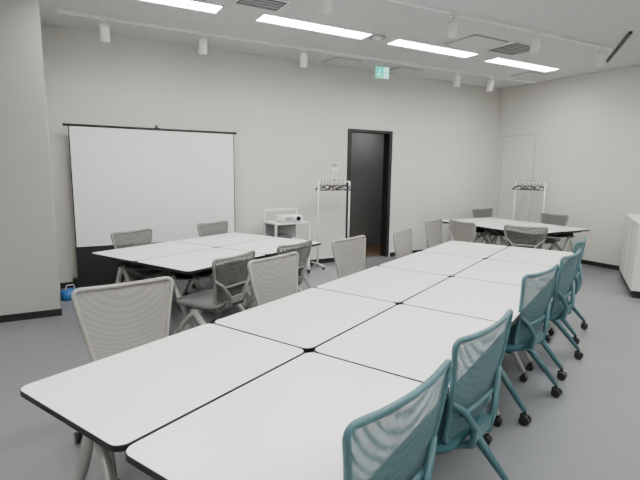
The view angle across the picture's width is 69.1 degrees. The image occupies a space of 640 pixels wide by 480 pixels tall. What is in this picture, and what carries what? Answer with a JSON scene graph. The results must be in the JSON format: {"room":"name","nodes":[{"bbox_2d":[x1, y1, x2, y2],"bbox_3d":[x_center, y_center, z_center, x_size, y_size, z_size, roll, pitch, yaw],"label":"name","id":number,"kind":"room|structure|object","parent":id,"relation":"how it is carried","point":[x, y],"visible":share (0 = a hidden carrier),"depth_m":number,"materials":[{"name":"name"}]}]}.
{"room":"meeting room","nodes":[
{"label":"meeting room","id":0,"kind":"room"},
{"bbox_2d":[0,0,60,314],"bbox_3d":[-4.489,-0.813,4.633,3.130,3.320,1.295,-4,10,-29],"label":"wall pillar","id":1,"kind":"structure","parent":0,"point":[29,264],"depth_m":4.74,"materials":[{"name":"grey paint"}]},
{"bbox_2d":[0,308,61,322],"bbox_3d":[-4.186,0.880,4.312,3.142,0.075,0.012,-4,10,-29],"label":"baseboard","id":2,"kind":"structure","parent":1,"relation":"attached to","point":[54,312],"depth_m":4.92,"materials":[{"name":"black"}]},
{"bbox_2d":[42,25,500,282],"bbox_3d":[-1.184,-1.166,7.277,11.500,3.320,0.150,-4,10,-29],"label":"wall","id":3,"kind":"structure","parent":0,"point":[290,121],"depth_m":7.46,"materials":[{"name":"paint"}]},
{"bbox_2d":[60,249,424,288],"bbox_3d":[0.136,0.358,8.167,8.220,0.075,0.012,-4,10,-29],"label":"baseboard","id":4,"kind":"structure","parent":3,"relation":"attached to","point":[326,260],"depth_m":8.10,"materials":[{"name":"black"}]},
{"bbox_2d":[330,162,337,171],"bbox_3d":[0.247,-1.252,7.970,0.140,0.160,0.023,-4,10,-29],"label":"wall control panel","id":5,"kind":"object","parent":3,"relation":"attached to","point":[334,165],"visible":1,"depth_m":7.96,"materials":[{"name":"white plastic"}]},
{"bbox_2d":[331,178,336,184],"bbox_3d":[0.242,-1.015,8.008,0.120,0.120,0.016,-4,10,-29],"label":"light switch","id":6,"kind":"object","parent":3,"relation":"attached to","point":[332,179],"visible":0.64,"depth_m":8.00,"materials":[{"name":"white plastic"}]},
{"bbox_2d":[345,128,392,256],"bbox_3d":[0.850,-0.814,8.478,0.970,2.320,0.170,-4,10,-29],"label":"door frame","id":7,"kind":"structure","parent":3,"relation":"attached to","point":[388,135],"depth_m":8.58,"materials":[{"name":"black metal"}]},
{"bbox_2d":[0,244,639,479],"bbox_3d":[0.927,1.142,3.593,11.650,0.100,11.690,-4,10,-29],"label":"floor","id":8,"kind":"structure","parent":0,"point":[591,431],"depth_m":3.30,"materials":[{"name":"carpet"}]},
{"bbox_2d":[60,284,76,300],"bbox_3d":[-3.069,0.633,5.715,0.190,0.175,0.240,7,11,37],"label":"bag","id":9,"kind":"object","parent":8,"relation":"on","point":[65,295],"visible":0.61,"depth_m":5.63,"materials":[{"name":"blue plastic"}]},
{"bbox_2d":[71,276,173,479],"bbox_3d":[-1.007,0.738,2.626,0.610,0.938,0.654,-6,11,-39],"label":"mesh office chair","id":10,"kind":"object","parent":8,"relation":"on","point":[113,319],"visible":0.41,"depth_m":2.73,"materials":[{"name":"grey fabric"}]},
{"bbox_2d":[111,228,182,295],"bbox_3d":[-2.002,0.341,5.373,0.654,0.882,0.610,6,10,30],"label":"mesh office chair","id":11,"kind":"object","parent":8,"relation":"on","point":[125,239],"visible":0.3,"depth_m":5.32,"materials":[{"name":"grey fabric"}]},
{"bbox_2d":[62,123,236,286],"bbox_3d":[-2.236,-0.486,6.490,2.260,2.180,0.250,-4,10,-29],"label":"projection screen","id":12,"kind":"object","parent":8,"relation":"on","point":[168,182],"visible":0.67,"depth_m":6.33,"materials":[{"name":"white"}]},
{"bbox_2d":[92,241,213,298],"bbox_3d":[-1.793,0.464,5.120,0.751,0.720,1.051,6,10,33],"label":"folding table","id":13,"kind":"object","parent":8,"relation":"on","point":[128,257],"visible":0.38,"depth_m":4.88,"materials":[{"name":"white laminate"}]},
{"bbox_2d":[20,324,303,479],"bbox_3d":[-0.646,0.926,2.136,0.709,0.720,1.021,7,10,34],"label":"folding table","id":14,"kind":"object","parent":8,"relation":"on","point":[117,401],"visible":0.77,"depth_m":1.91,"materials":[{"name":"white laminate"}]},
{"bbox_2d":[137,248,264,328],"bbox_3d":[-1.161,0.534,4.704,0.751,0.720,1.051,6,10,33],"label":"folding table","id":15,"kind":"object","parent":8,"relation":"on","point":[189,265],"visible":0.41,"depth_m":4.43,"materials":[{"name":"white laminate"}]},
{"bbox_2d":[192,220,227,287],"bbox_3d":[-1.287,0.209,6.316,0.654,0.882,0.610,6,10,33],"label":"mesh office chair","id":16,"kind":"object","parent":8,"relation":"on","point":[220,227],"visible":0.23,"depth_m":6.38,"materials":[{"name":"grey fabric"}]},
{"bbox_2d":[173,250,254,334],"bbox_3d":[-0.929,0.538,4.149,0.654,0.882,0.610,5,10,28],"label":"mesh office chair","id":17,"kind":"object","parent":8,"relation":"on","point":[231,278],"visible":0.8,"depth_m":3.98,"materials":[{"name":"grey plastic"}]},
{"bbox_2d":[176,232,272,295],"bbox_3d":[-1.206,0.340,5.993,0.751,0.720,1.051,6,10,33],"label":"folding table","id":18,"kind":"object","parent":8,"relation":"on","point":[216,241],"visible":0.39,"depth_m":5.85,"materials":[{"name":"white laminate"}]},
{"bbox_2d":[219,237,320,288],"bbox_3d":[-0.573,0.411,5.578,0.751,0.720,1.051,6,10,33],"label":"folding table","id":19,"kind":"object","parent":8,"relation":"on","point":[268,246],"visible":0.3,"depth_m":5.51,"materials":[{"name":"white laminate"}]},
{"bbox_2d":[247,252,298,305],"bbox_3d":[-0.181,0.609,3.555,0.654,0.938,0.610,7,11,36],"label":"mesh office chair","id":20,"kind":"object","parent":8,"relation":"on","point":[273,278],"visible":0.33,"depth_m":3.64,"materials":[{"name":"grey fabric"}]},
{"bbox_2d":[244,240,311,309],"bbox_3d":[-0.436,0.437,4.866,0.654,0.882,0.610,7,10,34],"label":"mesh office chair","id":21,"kind":"object","parent":8,"relation":"on","point":[303,249],"visible":0.28,"depth_m":4.78,"materials":[{"name":"grey plastic"}]},
{"bbox_2d":[125,353,446,479],"bbox_3d":[-0.056,0.994,1.732,0.709,0.720,1.021,7,10,34],"label":"folding table","id":22,"kind":"object","parent":8,"relation":"on","point":[289,422],"visible":0.77,"depth_m":1.60,"materials":[{"name":"white laminate"}]},
{"bbox_2d":[263,208,309,272],"bbox_3d":[-0.520,0.021,7.241,0.608,1.000,0.440,-5,10,-33],"label":"cart","id":23,"kind":"object","parent":8,"relation":"on","point":[274,228],"visible":0.38,"depth_m":7.25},
{"bbox_2d":[276,214,302,221],"bbox_3d":[-0.469,-0.335,7.168,0.350,0.100,0.280,-5,11,-36],"label":"projector","id":24,"kind":"object","parent":23,"relation":"on","point":[284,217],"depth_m":7.08,"materials":[{"name":"white plastic"}]},
{"bbox_2d":[214,288,395,352],"bbox_3d":[-0.058,0.808,2.973,0.709,0.720,1.021,7,10,34],"label":"folding table","id":25,"kind":"object","parent":8,"relation":"on","point":[308,319],"visible":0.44,"depth_m":2.81,"materials":[{"name":"white laminate"}]},
{"bbox_2d":[311,180,353,269],"bbox_3d":[0.228,-0.272,7.756,0.630,1.445,0.430,-4,10,-30],"label":"coat rack","id":26,"kind":"object","parent":8,"relation":"on","point":[339,187],"visible":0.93,"depth_m":7.65,"materials":[{"name":"white metal"}]},
{"bbox_2d":[332,235,365,278],"bbox_3d":[0.465,0.463,4.587,0.654,0.938,0.610,8,11,38],"label":"mesh office chair","id":27,"kind":"object","parent":8,"relation":"on","point":[348,253],"visible":0.41,"depth_m":4.69,"materials":[{"name":"grey plastic"}]},
{"bbox_2d":[316,266,448,305],"bbox_3d":[0.530,0.690,3.811,0.709,0.720,1.021,7,10,34],"label":"folding table","id":28,"kind":"object","parent":8,"relation":"on","point":[394,285],"visible":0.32,"depth_m":3.67,"materials":[{"name":"white laminate"}]},
{"bbox_2d":[342,359,452,479],"bbox_3d":[0.084,0.888,1.598,0.654,0.973,0.610,8,11,40],"label":"mesh office chair","id":29,"kind":"object","parent":8,"relation":"on","point":[397,440],"visible":0.89,"depth_m":1.36,"materials":[{"name":"teal fabric"}]},
{"bbox_2d":[393,227,412,259],"bbox_3d":[1.143,0.362,5.318,0.654,0.938,0.610,6,10,30],"label":"mesh office chair","id":30,"kind":"object","parent":8,"relation":"on","point":[402,239],"visible":0.28,"depth_m":5.41,"materials":[{"name":"grey plastic"}]},
{"bbox_2d":[315,305,494,444],"bbox_3d":[0.531,0.876,2.569,0.709,0.720,1.021,7,10,34],"label":"folding table","id":31,"kind":"object","parent":8,"relation":"on","point":[405,341],"visible":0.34,"depth_m":2.44,"materials":[{"name":"white laminate"}]},
{"bbox_2d":[379,251,483,304],"bbox_3d":[1.118,0.572,4.648,0.709,0.720,1.021,7,10,34],"label":"folding table","id":32,"kind":"object","parent":8,"relation":"on","point":[448,265],"visible":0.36,"depth_m":4.52,"materials":[{"name":"white laminate"}]},
{"bbox_2d":[425,218,442,248],"bbox_3d":[1.774,0.198,6.469,0.654,0.938,0.610,7,11,36],"label":"mesh office chair","id":33,"kind":"object","parent":8,"relation":"on","point":[433,228],"visible":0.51,"depth_m":6.58,"materials":[{"name":"grey fabric"}]},
{"bbox_2d":[449,219,475,242],"bbox_3d":[2.178,0.181,6.615,0.654,0.938,0.610,-3,9,-21],"label":"mesh office chair","id":34,"kind":"object","parent":8,"relation":"on","point":[461,231],"visible":0.33,"depth_m":6.46,"materials":[{"name":"grey fabric"}]},
{"bbox_2d":[422,241,507,258],"bbox_3d":[1.706,0.454,5.486,0.709,0.720,1.021,7,10,34],"label":"folding table","id":35,"kind":"object","parent":8,"relation":"on","point":[469,249],"visible":0.37,"depth_m":5.37,"materials":[{"name":"white laminate"}]},
{"bbox_2d":[403,277,527,426],"bbox_3d":[1.119,0.758,3.406,0.709,0.720,1.021,7,10,34],"label":"folding table","id":36,"kind":"object","parent":8,"relation":"on","point":[484,300],"visible":0.52,"depth_m":3.27,"materials":[{"name":"white laminate"}]},
{"bbox_2d":[435,309,512,479],"bbox_3d":[0.536,0.804,2.195,0.654,0.973,0.610,8,11,41],"label":"mesh office chair","id":37,"kind":"object","parent":8,"relation":"on","point":[477,357],"visible":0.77,"depth_m":1.98,"materials":[{"name":"teal fabric"}]},
{"bbox_2d":[442,219,505,243],"bbox_3d":[2.678,0.037,8.352,0.709,0.720,1.021,-4,10,-28],"label":"folding table","id":38,"kind":"object","parent":8,"relation":"on","point":[478,223],"visible":0.26,"depth_m":8.10,"materials":[{"name":"white laminate"}]},
{"bbox_2d":[472,208,505,244],"bbox_3d":[3.386,-0.172,9.264,0.610,0.882,0.654,-4,10,-27],"label":"mesh office chair","id":39,"kind":"object","parent":8,"relation":"on","point":[477,213],"visible":0.29,"depth_m":9.37,"materials":[{"name":"grey plastic"}]},
{"bbox_2d":[467,217,532,242],"bbox_3d":[3.312,-0.005,8.688,0.709,0.720,1.021,-4,10,-28],"label":"folding table","id":40,"kind":"object","parent":8,"relation":"on","point":[488,219],"visible":0.16,"depth_m":8.65,"materials":[{"name":"white laminate"}]},
{"bbox_2d":[454,259,552,370],"bbox_3d":[1.707,0.640,4.244,0.709,0.720,1.021,7,10,34],"label":"folding table","id":41,"kind":"object","parent":8,"relation":"on","point":[489,270],"visible":0.35,"depth_m":4.17,"materials":[{"name":"white laminate"}]},
{"bbox_2d":[480,225,560,249],"bbox_3d":[3.164,0.178,7.455,0.709,0.720,1.021,-4,10,-28],"label":"folding table","id":42,"kind":"object","parent":8,"relation":"on","point":[499,229],"visible":0.29,"depth_m":7.60,"materials":[{"name":"white laminate"}]},
{"bbox_2d":[504,225,548,248],"bbox_3d":[2.911,0.212,6.659,0.610,0.882,0.654,4,9,23],"label":"mesh office chair","id":43,"kind":"object","parent":8,"relation":"on","point":[515,236],"visible":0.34,"depth_m":6.41,"materials":[{"name":"grey fabric"}]},
{"bbox_2d":[512,181,546,219],"bbox_3d":[4.017,-0.409,9.001,0.430,1.445,0.630,-5,11,-36],"label":"coat rack","id":44,"kind":"object","parent":8,"relation":"on","point":[533,188],"visible":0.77,"depth_m":8.90,"materials":[{"name":"white metal"}]},
{"bbox_2d":[487,246,572,335],"bbox_3d":[2.295,0.522,5.081,0.709,0.720,1.021,7,10,34],"label":"folding table","id":45,"kind":"object","parent":8,"relation":"on","point":[512,254],"visible":0.34,"depth_m":4.97,"materials":[{"name":"white laminate"}]},
{"bbox_2d":[501,264,562,425],"bbox_3d":[1.317,0.645,3.323,0.610,0.973,0.654,-7,12,-44],"label":"mesh office chair","id":46,"kind":"object","parent":8,"relation":"on","point":[537,289],"visible":0.74,"depth_m":3.09,"materials":[{"name":"teal plastic"}]},
{"bbox_2d":[514,248,583,380],"bbox_3d":[1.863,0.554,3.979,0.654,0.973,0.610,8,11,40],"label":"mesh office chair","id":47,"kind":"object","parent":8,"relation":"on","point":[565,285],"visible":0.66,"depth_m":3.74,"materials":[{"name":"teal plastic"}]},
{"bbox_2d":[510,223,589,270],"bbox_3d":[3.797,0.136,7.791,0.709,0.720,1.021,-4,10,-28],"label":"folding table","id":48,"kind":"object","parent":8,"relation":"on","point":[566,232],"visible":0.4,"depth_m":7.47,"materials":[{"name":"white laminate"}]},
{"bbox_2d":[540,213,568,250],"bbox_3d":[4.004,-0.021,8.311,0.654,0.882,0.610,-4,10,-27],"label":"mesh office chair","id":49,"kind":"object","parent":8,"relation":"on","point":[545,218],"visible":0.41,"depth_m":8.26,"materials":[{"name":"grey plastic"}]},
{"bbox_2d":[552,236,587,344],"bbox_3d":[2.360,0.448,4.733,0.654,0.973,0.610,7,11,36],"label":"mesh office chair","id":50,"kind":"object","parent":8,"relation":"on","point":[581,244],"visible":0.32,"depth_m":4.57,"materials":[{"name":"teal plastic"}]},
{"bbox_2d":[619,213,639,297],"bbox_3d":[4.633,0.187,6.614,0.460,0.990,1.620,5,10,27],"label":"base cabinet","id":51,"kind":"object","parent":8,"relation":"on","point":[629,266],"visible":1,"depth_m":6.34,"materials":[{"name":"paint"}]},
{"bbox_2d":[39,0,639,88],"bbox_3d":[1.275,-2.155,2.547,11.650,0.100,10.440,-4,10,-29],"label":"ceiling","id":52,"kind":"structure","parent":0,"point":[603,22],"depth_m":5.68,"materials":[{"name":"white paint"}]},
{"bbox_2d":[140,0,223,13],"bbox_3d":[-1.736,-2.454,4.695,1.490,0.022,0.280,-4,10,-29],"label":"ceiling light panel","id":53,"kind":"object","parent":52,"relation":"in","point":[197,5],"depth_m":4.90,"materials":[{"name":"white plastic"}]},
{"bbox_2d":[233,0,289,11],"bbox_3d":[-0.609,-2.459,4.831,0.500,0.024,0.340,-4,10,-29],"label":"ceiling air vent","id":54,"kind":"object","parent":52,"relation":"in","point":[269,5],"depth_m":4.83,"materials":[{"name":"grey metal"}]},
{"bbox_2d":[57,9,535,83],"bbox_3d":[0.600,-2.766,7.006,7.951,0.030,0.040,-4,10,-28],"label":"track","id":55,"kind":"object","parent":52,"relation":"attached to","point":[58,10],"visible":1,"depth_m":6.29,"materials":[{"name":"white metal"}]},
{"bbox_2d":[99,18,109,42],"bbox_3d":[-2.499,-2.426,5.396,0.112,0.245,0.125,-4,10,-29],"label":"track spotlight","id":56,"kind":"object","parent":55,"relation":"attached to","point":[104,28],"visible":1,"depth_m":5.36,"materials":[{"name":"white metal"}]},
{"bbox_2d":[198,33,206,54],"bbox_3d":[-1.493,-2.493,5.929,0.112,0.245,0.125,-4,10,-29],"label":"track spotlight","id":57,"kind":"object","parent":55,"relation":"attached to","point":[202,41],"visible":1,"depth_m":5.89,"materials":[{"name":"white metal"}]},
{"bbox_2d":[299,48,307,67],"bbox_3d":[-0.232,-2.577,6.598,0.112,0.245,0.125,-4,10,-29],"label":"track spotlight","id":58,"kind":"object","parent":55,"relation":"attached to","point":[303,56],"visible":1,"depth_m":6.56,"materials":[{"name":"white metal"}]},
{"bbox_2d":[453,71,460,86],"bbox_3d":[2.344,-2.748,7.963,0.112,0.245,0.125,-4,10,-29],"label":"track spotlight","id":59,"kind":"object","parent":55,"relation":"attached to","point":[456,83],"visible":1,"depth_m":7.93,"materials":[{"name":"white metal"}]},
{"bbox_2d":[486,77,493,90],"bbox_3d":[3.050,-2.795,8.337,0.112,0.245,0.125,-4,10,-29],"label":"track spotlight","id":60,"kind":"object","parent":55,"relation":"attached to","point":[490,82],"visible":1,"depth_m":8.30,"materials":[{"name":"white metal"}]},
{"bbox_2d":[254,13,373,39],"bbox_3d":[-0.041,-2.573,5.632,1.490,0.022,0.280,-4,10,-29],"label":"ceiling light panel","id":61,"kind":"object","parent":52,"relation":"in","point":[264,17],"depth_m":5.57,"materials":[{"name":"white plastic"}]},
{"bbox_2d":[322,57,361,65],"bbox_3d":[0.350,-2.835,7.398,0.500,0.016,0.420,-4,10,-29],"label":"ceiling access panel","id":62,"kind":"object","parent":52,"relation":"in","point":[335,60],"depth_m":7.34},
{"bbox_2d":[369,35,385,40],"bbox_3d":[0.742,-2.618,6.032,0.220,0.030,0.220,-4,10,-29],"label":"ceiling speaker","id":63,"kind":"object","parent":52,"relation":"attached to","point":[373,37],"depth_m":5.99},
{"bbox_2d":[373,64,388,79],"bbox_3d":[0.998,-2.737,7.540,0.250,0.235,0.073,-2,9,-20],"label":"exit sign","id":64,"kind":"object","parent":52,"relation":"hanging from","point":[380,72],"visible":1,"depth_m":7.52,"materials":[{"name":"green plastic"}]},
{"bbox_2d":[389,66,422,74],"bbox_3d":[1.442,-2.911,8.002,0.500,0.016,0.420,-4,10,-29],"label":"ceiling access panel","id":65,"kind":"object","parent":52,"relation":"in","point":[400,70],"depth_m":7.94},
{"bbox_2d":[386,38,479,57],"bbox_3d":[1.610,-2.688,6.544,1.490,0.022,0.280,-4,10,-29],"label":"ceiling light panel","id":66,"kind":"object","parent":52,"relation":"in","point":[400,42],"depth_m":6.49,"materials":[{"name":"white plastic"}]},
{"bbox_2d":[444,34,508,50],"bbox_3d":[2.085,-2.637,6.229,0.620,0.016,0.550,-4,10,-29],"label":"ceiling access panel","id":67,"kind":"object","parent":52,"relation":"in","point":[475,42],"depth_m":6.18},
{"bbox_2d":[387,0,612,49],"bbox_3d":[1.163,-2.442,4.889,6.451,0.030,0.043,-4,10,-28],"label":"track","id":68,"kind":"object","parent":52,"relation":"attached to","point":[406,2],"visible":1,"depth_m":5.32,"materials":[{"name":"white metal"}]},
{"bbox_2d":[320,0,332,15],"bbox_3d":[0.064,-2.235,4.343,0.112,0.245,0.125,-5,10,-35],"label":"track spotlight","id":69,"kind":"object","parent":68,"relation":"attached to","point":[326,5],"visible":1,"depth_m":4.31,"materials":[{"name":"white metal"}]},
{"bbox_2d":[447,13,458,38],"bbox_3d":[1.451,-2.327,5.074,0.112,0.245,0.125,-5,10,-35],"label":"track spotlight","id":70,"kind":"object","parent":68,"relation":"attached to","point":[453,24],"visible":1,"depth_m":5.04,"materials":[{"name":"white metal"}]},
{"bbox_2d":[529,32,540,54],"bbox_3d":[2.643,-2.405,5.702,0.112,0.245,0.125,-5,10,-35],"label":"track spotlight","id":71,"kind":"object","parent":68,"relation":"attached to","point":[536,41],"visible":1,"depth_m":5.67,"materials":[{"name":"white metal"}]},
{"bbox_2d":[596,47,606,66],"bbox_3d":[3.836,-2.484,6.331,0.112,0.245,0.125,-5,10,-35],"label":"track spotlight","id":72,"kind":"object","parent":68,"relation":"attached to","point":[601,60],"visible":1,"depth_m":6.29,"materials":[{"name":"white metal"}]},
{"bbox_2d":[485,41,541,55],"bbox_3d":[2.700,-2.666,6.502,0.550,0.024,0.520,-4,10,-29],"label":"ceiling air vent","id":73,"kind":"object","parent":52,"relation":"in","point":[513,48],"depth_m":6.46,"materials":[{"name":"grey metal"}]},
{"bbox_2d":[484,57,560,71],"bbox_3d":[3.261,-2.803,7.457,1.490,0.022,0.280,-4,10,-29],"label":"ceiling light panel","id":74,"kind":"object","parent":52,"relation":"in","point":[498,60],"depth_m":7.41,"materials":[{"name":"white plastic"}]},
{"bbox_2d":[511,71,548,78],"bbox_3d":[3.714,-2.917,8.239,0.500,0.016,0.400,-4,10,-29],"label":"ceiling access panel","id":75,"kind":"object","parent":52,"relation":"in","point":[528,75],"depth_m":8.20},
{"bbox_2d":[606,31,632,62],"bbox_3d":[4.088,-2.628,6.386,0.036,0.030,1.616,4,9,22],"label":"ceiling slot","id":76,"kind":"object","parent":52,"relation":"in","point":[629,34],"depth_m":6.22,"materials":[{"name":"black metal"}]},
{"bbox_2d":[349,133,383,244],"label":"door","id":77,"kind":"structure","parent":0,"point":[367,150],"depth_m":9.93,"materials":[{"name":"grey wood"}]},
{"bbox_2d":[491,65,639,265],"bbox_3d":[6.277,-0.815,5.576,0.150,3.320,10.140,-4,10,-29],"label":"wall","id":78,"kind":"structure","parent":0,"point":[586,127],"depth_m":8.22,"materials":[{"name":"paint"}]},
{"bbox_2d":[496,134,536,245],"bbox_3d":[3.991,-0.987,9.527,0.007,2.272,0.794,-4,10,-29],"label":"door","id":79,"kind":"structure","parent":78,"relation":"in","point":[518,151],"depth_m":9.47,"materials":[{"name":"paint"}]},
{"bbox_2d":[495,244,619,270],"bbox_3d":[6.188,0.796,5.772,0.012,0.075,10.128,-4,10,-29],"label":"baseboard","id":80,"kind":"structure","parent":78,"relation":"attached to","point":[604,265],"depth_m":8.09,"materials":[{"name":"black"}]}
]}

